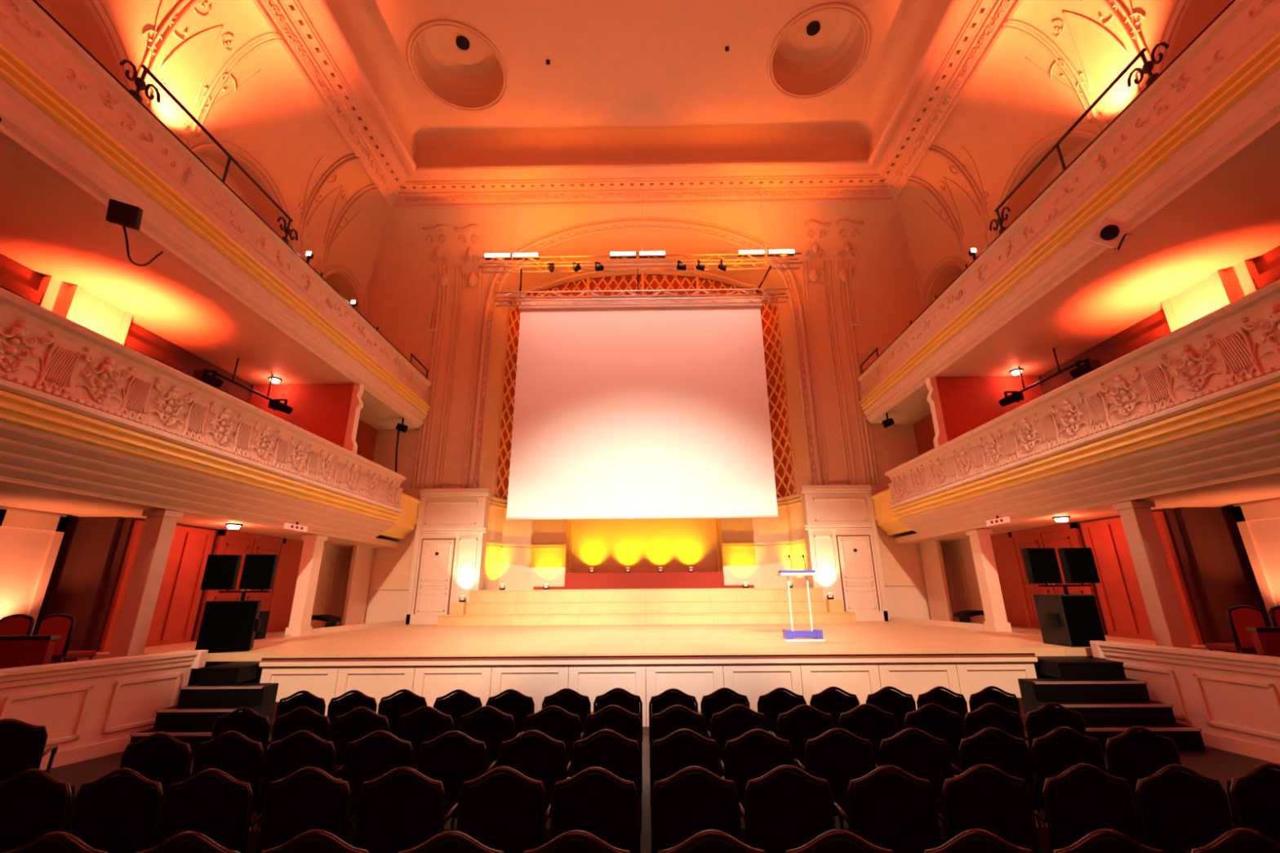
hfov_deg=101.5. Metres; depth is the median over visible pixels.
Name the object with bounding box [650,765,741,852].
chair
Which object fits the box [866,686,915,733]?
chair
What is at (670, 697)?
chair
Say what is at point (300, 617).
post
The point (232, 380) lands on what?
bar
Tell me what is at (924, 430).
wall
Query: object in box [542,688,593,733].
chair
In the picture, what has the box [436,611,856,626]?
stage riser
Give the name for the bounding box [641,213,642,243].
cable
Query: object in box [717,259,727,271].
spotlight
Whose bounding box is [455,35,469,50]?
recessed light
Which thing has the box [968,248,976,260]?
lamp
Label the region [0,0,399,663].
wall
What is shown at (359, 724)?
chair
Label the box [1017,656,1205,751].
staircase
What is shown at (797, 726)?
chair
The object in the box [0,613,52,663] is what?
chair
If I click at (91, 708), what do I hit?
parapet
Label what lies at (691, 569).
uplight
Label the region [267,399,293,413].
spotlight
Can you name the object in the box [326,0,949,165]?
ceiling
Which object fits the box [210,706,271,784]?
chair
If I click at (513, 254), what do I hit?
lamp
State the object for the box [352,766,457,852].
chair
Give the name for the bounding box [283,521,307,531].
exit sign
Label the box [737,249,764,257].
lamp
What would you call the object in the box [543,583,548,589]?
uplight
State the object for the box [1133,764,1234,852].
chair
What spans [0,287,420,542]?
balcony
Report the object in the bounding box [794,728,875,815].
chair
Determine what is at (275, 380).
ceiling lamp
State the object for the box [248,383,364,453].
wall
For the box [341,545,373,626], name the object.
wall
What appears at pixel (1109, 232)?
wall speaker
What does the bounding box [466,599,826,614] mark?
stage riser
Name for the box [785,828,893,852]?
chair
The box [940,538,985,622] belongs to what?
panelling
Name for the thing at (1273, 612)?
chair
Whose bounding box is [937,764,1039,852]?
chair
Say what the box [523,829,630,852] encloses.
chair
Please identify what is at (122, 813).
chair
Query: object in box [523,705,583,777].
chair
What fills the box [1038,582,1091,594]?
pole
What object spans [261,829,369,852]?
chair
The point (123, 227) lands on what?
cable
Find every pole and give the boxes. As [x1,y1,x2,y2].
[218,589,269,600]
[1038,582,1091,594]
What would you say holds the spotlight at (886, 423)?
hanging from the balcony at (1193, 164)
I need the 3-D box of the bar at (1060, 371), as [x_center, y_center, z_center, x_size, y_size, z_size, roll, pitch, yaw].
[9.342,-1.339,12.091,0.091,0.678,2.124,2,-17,-7]
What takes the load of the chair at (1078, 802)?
on the floor
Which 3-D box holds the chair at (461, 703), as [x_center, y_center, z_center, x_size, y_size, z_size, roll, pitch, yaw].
[-1.906,3.305,5.609,0.513,0.965,0.528,-1,-17,0]
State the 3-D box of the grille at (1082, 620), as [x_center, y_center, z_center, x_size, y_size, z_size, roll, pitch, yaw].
[7.210,3.153,8.504,0.540,0.760,0.020,-1,-17,1]
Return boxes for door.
[193,529,286,641]
[413,537,455,613]
[835,534,879,611]
[1008,522,1105,635]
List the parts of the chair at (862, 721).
frame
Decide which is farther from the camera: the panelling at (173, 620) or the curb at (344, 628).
the curb at (344, 628)
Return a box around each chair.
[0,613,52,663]
[0,718,57,786]
[0,768,75,852]
[2,831,107,852]
[35,613,96,662]
[67,767,164,852]
[118,732,192,795]
[135,831,239,852]
[156,768,261,852]
[190,730,264,831]
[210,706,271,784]
[256,706,336,831]
[256,766,355,852]
[257,730,353,831]
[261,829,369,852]
[275,690,337,778]
[326,689,377,738]
[330,706,395,777]
[341,729,417,817]
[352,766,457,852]
[377,688,426,735]
[395,706,453,829]
[398,830,504,852]
[417,730,497,817]
[433,688,482,730]
[450,705,523,829]
[456,766,551,852]
[485,688,534,737]
[497,729,570,817]
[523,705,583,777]
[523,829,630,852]
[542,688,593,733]
[550,766,640,852]
[570,728,640,852]
[583,704,642,831]
[593,687,642,793]
[648,688,697,743]
[648,704,707,750]
[649,728,720,826]
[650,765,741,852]
[658,829,765,852]
[697,687,750,732]
[706,703,768,776]
[720,728,794,816]
[739,764,835,852]
[756,687,806,735]
[768,704,844,828]
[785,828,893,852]
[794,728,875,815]
[809,686,859,728]
[833,764,941,852]
[838,703,897,766]
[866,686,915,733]
[875,727,953,815]
[904,702,964,774]
[916,686,968,777]
[924,828,1033,852]
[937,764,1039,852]
[942,727,1039,827]
[959,702,1041,826]
[964,685,1021,737]
[1025,702,1087,781]
[1031,726,1108,826]
[1034,763,1142,852]
[1049,828,1164,852]
[1104,726,1182,826]
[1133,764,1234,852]
[1185,827,1279,852]
[1204,604,1268,653]
[1226,762,1279,850]
[1251,604,1279,654]
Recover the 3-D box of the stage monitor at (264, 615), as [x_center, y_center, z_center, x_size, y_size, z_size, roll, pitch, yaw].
[-8.038,4.199,11.071,0.160,0.550,0.250,-1,-17,1]
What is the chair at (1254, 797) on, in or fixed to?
on the floor
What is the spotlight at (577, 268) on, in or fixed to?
hanging from the lighting truss at (775, 254)
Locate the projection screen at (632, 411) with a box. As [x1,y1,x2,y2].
[506,300,778,519]
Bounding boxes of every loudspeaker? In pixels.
[200,554,242,590]
[238,554,279,589]
[1021,547,1062,583]
[1057,547,1100,583]
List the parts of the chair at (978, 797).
armrest, seat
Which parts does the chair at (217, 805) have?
seat, armrest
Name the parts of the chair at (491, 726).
leg, backrest, frame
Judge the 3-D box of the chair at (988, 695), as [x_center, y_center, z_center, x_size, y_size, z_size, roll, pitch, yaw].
[3.684,3.245,5.560,0.514,0.965,0.528,-1,-17,1]
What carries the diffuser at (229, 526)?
attached to the ceiling lamp at (230, 526)
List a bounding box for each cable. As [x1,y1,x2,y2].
[122,226,163,266]
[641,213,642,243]
[760,185,767,257]
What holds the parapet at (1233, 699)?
on the floor
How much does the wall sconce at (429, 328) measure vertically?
0.920 m
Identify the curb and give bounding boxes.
[311,620,404,634]
[888,616,984,630]
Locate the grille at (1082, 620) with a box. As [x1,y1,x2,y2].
[1060,595,1106,645]
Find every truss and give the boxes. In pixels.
[478,253,802,273]
[493,288,789,306]
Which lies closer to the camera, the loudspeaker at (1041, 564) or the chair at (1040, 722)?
the chair at (1040, 722)
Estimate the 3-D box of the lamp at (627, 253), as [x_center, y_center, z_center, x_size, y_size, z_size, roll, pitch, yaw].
[-0.546,-5.509,16.819,0.840,0.120,0.180,-1,-17,1]
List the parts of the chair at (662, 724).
backrest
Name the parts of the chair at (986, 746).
armrest, backrest, frame, leg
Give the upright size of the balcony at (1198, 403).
1.870 m
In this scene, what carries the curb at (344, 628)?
on the stage
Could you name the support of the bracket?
attached to the balcony at (1193, 164)
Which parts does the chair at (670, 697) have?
backrest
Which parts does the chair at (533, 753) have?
backrest, frame, seat, armrest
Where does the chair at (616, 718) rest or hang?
on the floor
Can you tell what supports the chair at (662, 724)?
on the floor
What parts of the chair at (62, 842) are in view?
backrest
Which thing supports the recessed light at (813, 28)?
in the ceiling
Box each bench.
[288,614,341,626]
[533,572,754,589]
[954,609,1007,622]
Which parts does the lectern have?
post, plate, post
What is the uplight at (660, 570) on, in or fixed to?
on the bench at (621, 580)
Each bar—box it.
[202,357,273,399]
[1017,348,1090,391]
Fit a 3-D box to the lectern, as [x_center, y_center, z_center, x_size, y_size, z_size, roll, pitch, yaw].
[3.054,3.263,10.034,0.720,1.560,0.370,-1,-17,1]
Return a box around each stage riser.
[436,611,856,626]
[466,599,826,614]
[469,587,823,602]
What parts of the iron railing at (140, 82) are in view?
handrail, handrail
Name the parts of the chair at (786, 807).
armrest, seat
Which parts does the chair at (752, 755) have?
armrest, seat, frame, backrest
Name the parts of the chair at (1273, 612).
frame, backrest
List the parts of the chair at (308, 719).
frame, backrest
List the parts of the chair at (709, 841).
backrest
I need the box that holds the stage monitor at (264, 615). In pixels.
[254,610,270,639]
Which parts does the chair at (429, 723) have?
backrest, frame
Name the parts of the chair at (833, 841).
backrest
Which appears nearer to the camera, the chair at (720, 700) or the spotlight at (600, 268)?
the chair at (720, 700)
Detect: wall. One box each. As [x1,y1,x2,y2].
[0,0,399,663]
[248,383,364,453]
[341,200,954,624]
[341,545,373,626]
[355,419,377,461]
[893,0,1279,654]
[913,413,935,456]
[919,540,953,621]
[925,376,1043,448]
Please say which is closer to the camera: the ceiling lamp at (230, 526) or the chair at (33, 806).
the chair at (33, 806)
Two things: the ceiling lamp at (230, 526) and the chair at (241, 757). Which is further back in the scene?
the ceiling lamp at (230, 526)
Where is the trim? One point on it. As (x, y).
(313, 37)
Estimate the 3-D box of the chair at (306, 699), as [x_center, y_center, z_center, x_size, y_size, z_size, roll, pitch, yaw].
[-3.556,3.323,5.624,0.513,0.965,0.528,-1,-17,1]
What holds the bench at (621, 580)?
on the stage riser at (749, 593)
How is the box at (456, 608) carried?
on the stage riser at (447, 620)
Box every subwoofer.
[195,600,262,653]
[1033,594,1106,647]
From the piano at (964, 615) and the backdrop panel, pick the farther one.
the backdrop panel
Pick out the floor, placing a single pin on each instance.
(1223, 766)
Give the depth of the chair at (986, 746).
3.80 m
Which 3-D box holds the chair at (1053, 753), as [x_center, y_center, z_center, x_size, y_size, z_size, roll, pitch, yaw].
[3.125,2.743,3.942,0.514,0.965,0.528,-1,-17,1]
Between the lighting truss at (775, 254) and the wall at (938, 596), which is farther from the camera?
the lighting truss at (775, 254)
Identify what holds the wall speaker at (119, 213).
attached to the bracket
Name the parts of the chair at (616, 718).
backrest, frame, leg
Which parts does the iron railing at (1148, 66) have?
handrail, handrail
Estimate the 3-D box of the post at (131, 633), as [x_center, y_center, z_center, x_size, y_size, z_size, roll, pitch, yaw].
[-7.770,2.664,8.153,0.360,2.680,0.350,-1,-17,1]
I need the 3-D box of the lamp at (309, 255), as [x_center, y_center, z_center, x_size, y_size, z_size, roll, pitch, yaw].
[-7.231,-3.684,11.442,0.110,0.250,0.135,-1,-17,1]
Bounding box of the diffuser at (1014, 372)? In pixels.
[1011,369,1022,375]
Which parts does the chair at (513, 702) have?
frame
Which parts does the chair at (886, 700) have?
frame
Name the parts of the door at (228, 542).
moulding, moulding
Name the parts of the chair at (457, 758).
seat, backrest, frame, armrest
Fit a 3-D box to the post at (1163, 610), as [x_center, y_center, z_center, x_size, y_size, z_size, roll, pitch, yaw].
[7.928,2.502,8.012,0.360,2.680,0.350,-1,-17,1]
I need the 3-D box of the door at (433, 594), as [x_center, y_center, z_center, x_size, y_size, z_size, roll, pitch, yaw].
[-6.231,4.542,15.892,1.040,2.240,0.080,-1,-17,1]
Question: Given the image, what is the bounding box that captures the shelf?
[776,573,818,575]
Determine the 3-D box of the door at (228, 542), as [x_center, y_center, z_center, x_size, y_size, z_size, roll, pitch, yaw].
[-8.952,3.583,11.877,0.090,2.220,2.100,-1,-17,1]
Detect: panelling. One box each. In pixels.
[97,520,215,652]
[268,538,303,632]
[310,544,352,627]
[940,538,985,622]
[990,532,1027,627]
[1080,511,1204,644]
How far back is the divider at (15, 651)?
6.52 m
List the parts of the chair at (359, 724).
seat, backrest, frame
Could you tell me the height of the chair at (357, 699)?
0.965 m
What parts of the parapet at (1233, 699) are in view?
post, panel moulding, panel moulding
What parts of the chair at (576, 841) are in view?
backrest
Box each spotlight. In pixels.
[192,369,222,387]
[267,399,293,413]
[395,417,408,432]
[547,262,554,271]
[573,262,581,271]
[595,262,604,271]
[676,260,686,270]
[695,259,705,271]
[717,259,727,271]
[881,413,894,427]
[998,391,1024,406]
[1069,360,1101,378]
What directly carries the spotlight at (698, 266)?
hanging from the lighting truss at (775, 254)
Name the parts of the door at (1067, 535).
moulding, moulding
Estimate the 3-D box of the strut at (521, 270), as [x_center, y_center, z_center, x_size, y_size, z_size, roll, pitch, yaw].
[-3.827,-4.640,16.801,0.076,0.776,0.372,3,-18,-12]
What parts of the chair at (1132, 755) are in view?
backrest, frame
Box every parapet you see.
[0,649,208,770]
[1089,640,1279,764]
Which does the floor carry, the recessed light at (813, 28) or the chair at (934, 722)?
the chair at (934, 722)
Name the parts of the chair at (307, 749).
leg, frame, backrest, armrest, leg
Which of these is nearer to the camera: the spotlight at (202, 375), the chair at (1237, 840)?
the chair at (1237, 840)
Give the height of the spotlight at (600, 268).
0.328 m
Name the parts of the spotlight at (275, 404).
barn door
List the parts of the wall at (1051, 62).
rib moulding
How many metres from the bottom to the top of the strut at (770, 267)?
0.791 m
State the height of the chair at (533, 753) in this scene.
0.965 m
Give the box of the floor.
[43,693,1279,852]
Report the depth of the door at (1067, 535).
12.04 m
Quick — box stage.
[76,620,1225,728]
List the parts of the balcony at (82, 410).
shell panel, shell panel, shell panel, bead moulding, shell panel, shell panel, shell panel, shell panel, shell panel, shell panel, shell panel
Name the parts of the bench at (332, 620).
seat, leg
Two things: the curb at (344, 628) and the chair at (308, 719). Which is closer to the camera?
the chair at (308, 719)
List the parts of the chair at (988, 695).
frame, backrest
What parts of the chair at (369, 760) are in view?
seat, backrest, frame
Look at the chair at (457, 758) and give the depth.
3.83 m
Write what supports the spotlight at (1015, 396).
hanging from the bar at (1060, 371)
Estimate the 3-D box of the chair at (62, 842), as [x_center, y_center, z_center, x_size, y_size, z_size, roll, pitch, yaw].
[-2.526,2.297,2.369,0.513,0.965,0.528,-1,-17,1]
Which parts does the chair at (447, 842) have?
backrest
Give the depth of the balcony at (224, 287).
8.46 m
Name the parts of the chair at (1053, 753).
seat, leg, backrest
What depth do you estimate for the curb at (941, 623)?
13.30 m
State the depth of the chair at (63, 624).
7.13 m
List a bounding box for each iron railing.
[31,0,428,378]
[859,0,1235,374]
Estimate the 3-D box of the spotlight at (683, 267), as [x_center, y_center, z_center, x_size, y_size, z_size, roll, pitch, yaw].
[1.304,-5.071,16.542,0.294,0.328,0.208,-9,-19,24]
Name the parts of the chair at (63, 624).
backrest, frame, leg, seat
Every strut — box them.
[519,269,522,295]
[755,265,771,292]
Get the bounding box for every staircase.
[129,661,278,755]
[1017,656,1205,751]
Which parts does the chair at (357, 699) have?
frame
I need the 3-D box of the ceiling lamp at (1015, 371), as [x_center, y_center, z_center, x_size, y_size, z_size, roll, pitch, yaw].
[9.384,-1.353,13.035,0.280,0.090,0.280,-1,-17,1]
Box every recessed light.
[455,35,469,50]
[806,21,820,35]
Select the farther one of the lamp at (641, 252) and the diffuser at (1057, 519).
the lamp at (641, 252)
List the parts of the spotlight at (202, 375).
barn door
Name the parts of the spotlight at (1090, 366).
barn door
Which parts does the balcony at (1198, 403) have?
shell panel, shell panel, shell panel, shell panel, shell panel, shell panel, shell panel, bead moulding, shell panel, shell panel, shell panel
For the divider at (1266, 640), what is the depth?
6.39 m
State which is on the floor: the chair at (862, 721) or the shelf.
the chair at (862, 721)
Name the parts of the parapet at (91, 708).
panel moulding, panel moulding, post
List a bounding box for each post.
[108,509,183,657]
[284,534,328,635]
[965,528,1012,631]
[1111,500,1192,648]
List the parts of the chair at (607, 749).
frame, backrest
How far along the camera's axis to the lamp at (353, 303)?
13.16 m
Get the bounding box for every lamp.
[225,523,242,528]
[268,377,281,383]
[306,251,314,263]
[351,300,357,309]
[484,253,511,260]
[512,253,539,259]
[609,251,635,258]
[639,251,665,257]
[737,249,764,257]
[767,249,795,256]
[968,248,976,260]
[1009,368,1023,375]
[1052,515,1070,522]
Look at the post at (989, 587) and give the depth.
11.88 m
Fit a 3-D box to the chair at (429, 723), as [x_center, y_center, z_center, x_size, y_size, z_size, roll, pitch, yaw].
[-1.915,3.047,4.799,0.513,0.965,0.528,-1,-17,1]
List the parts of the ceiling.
roundel moulding, roundel moulding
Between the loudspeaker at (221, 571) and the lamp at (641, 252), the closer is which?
the loudspeaker at (221, 571)
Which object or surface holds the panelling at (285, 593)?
attached to the wall at (63, 551)
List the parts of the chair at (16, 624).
backrest, frame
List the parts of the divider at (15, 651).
rail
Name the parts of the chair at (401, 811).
seat, armrest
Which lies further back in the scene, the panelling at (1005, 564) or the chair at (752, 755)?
the panelling at (1005, 564)
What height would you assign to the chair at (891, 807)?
0.965 m
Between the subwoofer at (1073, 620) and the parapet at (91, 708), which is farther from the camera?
the subwoofer at (1073, 620)
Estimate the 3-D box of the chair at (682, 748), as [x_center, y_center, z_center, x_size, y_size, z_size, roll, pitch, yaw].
[0.333,2.772,3.967,0.513,0.965,0.528,-1,-17,0]
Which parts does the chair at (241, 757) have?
backrest, leg, seat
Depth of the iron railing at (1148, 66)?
8.47 m
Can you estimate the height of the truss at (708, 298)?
0.440 m
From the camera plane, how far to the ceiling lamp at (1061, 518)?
10.16 m
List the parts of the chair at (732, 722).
armrest, frame, backrest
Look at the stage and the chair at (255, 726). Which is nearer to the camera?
the chair at (255, 726)
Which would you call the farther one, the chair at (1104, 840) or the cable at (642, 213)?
the cable at (642, 213)
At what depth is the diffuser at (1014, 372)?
12.99 m
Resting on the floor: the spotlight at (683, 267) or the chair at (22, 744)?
the chair at (22, 744)
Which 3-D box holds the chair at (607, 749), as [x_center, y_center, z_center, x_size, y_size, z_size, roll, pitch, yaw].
[-0.248,2.779,3.972,0.513,0.965,0.528,0,-17,0]
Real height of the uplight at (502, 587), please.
0.187 m
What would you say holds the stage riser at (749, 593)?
on the stage riser at (722, 606)
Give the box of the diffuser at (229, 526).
[226,524,240,528]
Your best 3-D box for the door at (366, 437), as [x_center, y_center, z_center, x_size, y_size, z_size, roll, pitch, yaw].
[-8.825,1.016,15.137,0.100,3.100,3.900,-1,-17,1]
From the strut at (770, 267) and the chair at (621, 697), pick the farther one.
the strut at (770, 267)
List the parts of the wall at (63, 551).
rib moulding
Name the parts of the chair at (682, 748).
backrest, frame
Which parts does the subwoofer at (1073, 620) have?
handle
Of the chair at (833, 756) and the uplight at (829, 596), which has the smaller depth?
the chair at (833, 756)
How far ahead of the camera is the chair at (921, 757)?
3.80 m
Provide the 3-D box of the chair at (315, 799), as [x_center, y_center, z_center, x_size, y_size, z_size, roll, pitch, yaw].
[-1.934,2.540,3.177,0.513,0.965,0.528,-1,-17,1]
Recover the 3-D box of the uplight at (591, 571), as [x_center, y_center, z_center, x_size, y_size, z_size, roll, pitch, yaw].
[-1.685,5.024,18.232,0.148,0.187,0.140,-16,-23,41]
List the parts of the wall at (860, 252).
pier moulding, pilaster panel, arc moulding, apse moulding, pilaster panel, pier moulding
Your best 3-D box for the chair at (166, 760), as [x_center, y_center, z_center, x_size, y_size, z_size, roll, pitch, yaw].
[-3.575,2.817,4.001,0.514,0.965,0.528,-1,-17,1]
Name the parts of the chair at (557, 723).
backrest, frame, seat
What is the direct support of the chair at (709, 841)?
on the floor
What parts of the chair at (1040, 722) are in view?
backrest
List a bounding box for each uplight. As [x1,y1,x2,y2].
[458,595,465,602]
[499,583,505,590]
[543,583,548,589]
[589,568,594,573]
[625,567,630,572]
[657,567,662,572]
[688,567,693,572]
[742,582,748,588]
[826,592,833,599]
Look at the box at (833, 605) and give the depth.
14.95 m
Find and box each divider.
[0,635,61,668]
[1244,626,1279,657]
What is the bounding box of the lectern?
[776,554,825,641]
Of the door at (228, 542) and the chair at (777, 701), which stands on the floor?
the chair at (777, 701)
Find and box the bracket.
[1111,233,1133,251]
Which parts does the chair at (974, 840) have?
backrest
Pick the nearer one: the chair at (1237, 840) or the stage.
the chair at (1237, 840)
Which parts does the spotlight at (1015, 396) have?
barn door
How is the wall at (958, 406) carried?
on the balcony at (1198, 403)
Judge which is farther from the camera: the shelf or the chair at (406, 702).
the shelf
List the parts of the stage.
fascia panel, fascia panel, fascia panel, fascia panel, fascia panel, fascia panel, fascia panel, fascia panel, fascia panel, fascia panel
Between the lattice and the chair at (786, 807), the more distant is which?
the lattice
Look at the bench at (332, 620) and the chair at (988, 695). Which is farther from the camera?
the bench at (332, 620)
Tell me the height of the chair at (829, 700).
0.965 m
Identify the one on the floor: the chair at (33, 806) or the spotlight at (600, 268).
the chair at (33, 806)
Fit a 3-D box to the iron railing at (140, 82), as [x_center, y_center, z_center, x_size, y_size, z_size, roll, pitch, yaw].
[-7.311,-4.412,9.504,0.095,0.727,17.350,-1,-17,1]
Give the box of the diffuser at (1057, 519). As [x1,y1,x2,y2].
[1054,517,1068,522]
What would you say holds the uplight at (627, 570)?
on the bench at (621, 580)
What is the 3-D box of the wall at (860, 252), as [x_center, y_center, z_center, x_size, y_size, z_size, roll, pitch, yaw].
[0.138,-0.440,18.075,19.800,13.700,4.550,-1,-17,1]
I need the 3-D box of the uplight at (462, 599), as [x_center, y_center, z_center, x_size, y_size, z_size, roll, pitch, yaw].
[-5.249,5.100,15.465,0.148,0.187,0.140,-16,-23,41]
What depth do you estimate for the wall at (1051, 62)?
11.49 m
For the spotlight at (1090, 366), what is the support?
hanging from the bar at (1060, 371)
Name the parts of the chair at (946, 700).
backrest, frame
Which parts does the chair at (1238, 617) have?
seat, frame, backrest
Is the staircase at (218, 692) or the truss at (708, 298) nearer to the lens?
the staircase at (218, 692)
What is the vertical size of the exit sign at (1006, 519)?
0.175 m
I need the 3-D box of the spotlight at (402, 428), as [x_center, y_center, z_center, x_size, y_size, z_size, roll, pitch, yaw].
[-7.345,-0.044,16.165,0.336,0.486,0.240,4,-18,-13]
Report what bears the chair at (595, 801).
on the floor
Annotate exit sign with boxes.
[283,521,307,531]
[986,515,1010,525]
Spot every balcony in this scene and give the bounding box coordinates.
[0,0,431,430]
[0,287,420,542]
[857,0,1279,425]
[871,279,1279,537]
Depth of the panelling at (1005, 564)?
13.11 m
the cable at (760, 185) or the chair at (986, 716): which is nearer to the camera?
the chair at (986, 716)
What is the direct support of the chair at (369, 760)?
on the floor
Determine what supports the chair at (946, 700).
on the floor
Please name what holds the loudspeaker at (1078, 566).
on the pole at (1064, 586)
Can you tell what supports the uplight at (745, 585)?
on the stage riser at (749, 593)
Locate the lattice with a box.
[494,272,795,499]
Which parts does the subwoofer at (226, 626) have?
handle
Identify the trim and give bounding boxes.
[252,0,1022,208]
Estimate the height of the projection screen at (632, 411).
6.885 m
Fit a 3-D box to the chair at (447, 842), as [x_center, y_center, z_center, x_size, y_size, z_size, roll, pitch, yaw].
[-0.805,2.281,2.353,0.514,0.965,0.528,-1,-17,1]
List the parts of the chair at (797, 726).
armrest, frame, backrest, leg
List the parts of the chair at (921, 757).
frame, backrest, seat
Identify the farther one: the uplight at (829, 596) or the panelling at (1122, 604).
the uplight at (829, 596)
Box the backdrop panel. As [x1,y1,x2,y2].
[568,518,720,573]
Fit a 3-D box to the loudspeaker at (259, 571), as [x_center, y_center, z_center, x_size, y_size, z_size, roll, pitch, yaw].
[-6.553,2.500,9.000,0.460,0.580,0.155,5,-18,-16]
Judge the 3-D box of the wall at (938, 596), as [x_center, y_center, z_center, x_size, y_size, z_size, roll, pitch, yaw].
[8.614,4.499,15.253,0.100,2.230,1.000,-1,-17,1]
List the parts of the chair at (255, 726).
backrest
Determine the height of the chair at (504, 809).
0.965 m
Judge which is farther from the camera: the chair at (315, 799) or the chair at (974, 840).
the chair at (315, 799)
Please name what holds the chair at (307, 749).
on the floor
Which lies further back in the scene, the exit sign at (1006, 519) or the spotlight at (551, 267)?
the spotlight at (551, 267)
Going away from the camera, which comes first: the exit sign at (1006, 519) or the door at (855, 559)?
the exit sign at (1006, 519)
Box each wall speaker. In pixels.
[105,198,142,231]
[1088,217,1131,248]
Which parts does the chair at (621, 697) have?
backrest, frame, leg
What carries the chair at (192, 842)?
on the floor
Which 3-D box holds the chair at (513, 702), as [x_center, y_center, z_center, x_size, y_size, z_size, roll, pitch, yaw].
[-1.358,3.299,5.604,0.513,0.965,0.528,0,-17,0]
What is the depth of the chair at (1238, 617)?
6.98 m
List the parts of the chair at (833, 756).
armrest, frame, seat, backrest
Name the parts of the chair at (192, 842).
backrest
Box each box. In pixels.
[449,602,466,614]
[825,599,843,612]
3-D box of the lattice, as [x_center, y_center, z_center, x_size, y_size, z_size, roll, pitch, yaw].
[0.131,-2.124,19.275,10.600,9.930,1.900,-1,-17,1]
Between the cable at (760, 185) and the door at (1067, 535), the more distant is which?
the cable at (760, 185)
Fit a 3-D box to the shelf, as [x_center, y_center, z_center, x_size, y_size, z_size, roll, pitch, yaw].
[3.051,2.867,10.147,0.720,0.045,0.350,-1,-17,1]
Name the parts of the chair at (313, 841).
backrest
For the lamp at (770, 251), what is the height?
0.120 m
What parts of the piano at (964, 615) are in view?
leg, seat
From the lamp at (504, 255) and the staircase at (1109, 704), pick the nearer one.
the staircase at (1109, 704)
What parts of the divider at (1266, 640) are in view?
rail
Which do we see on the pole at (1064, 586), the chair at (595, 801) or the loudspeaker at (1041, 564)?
the loudspeaker at (1041, 564)
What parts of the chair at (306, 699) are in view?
backrest, frame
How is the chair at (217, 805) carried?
on the floor
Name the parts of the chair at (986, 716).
backrest, frame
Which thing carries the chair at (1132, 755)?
on the floor
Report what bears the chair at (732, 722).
on the floor
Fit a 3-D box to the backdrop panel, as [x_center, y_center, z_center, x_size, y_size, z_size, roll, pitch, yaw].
[0.141,4.063,18.876,5.380,2.380,0.260,-1,-17,1]
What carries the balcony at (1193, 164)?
attached to the wall at (1051, 62)
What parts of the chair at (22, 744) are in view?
backrest, frame, armrest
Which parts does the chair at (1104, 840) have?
backrest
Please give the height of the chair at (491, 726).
0.965 m

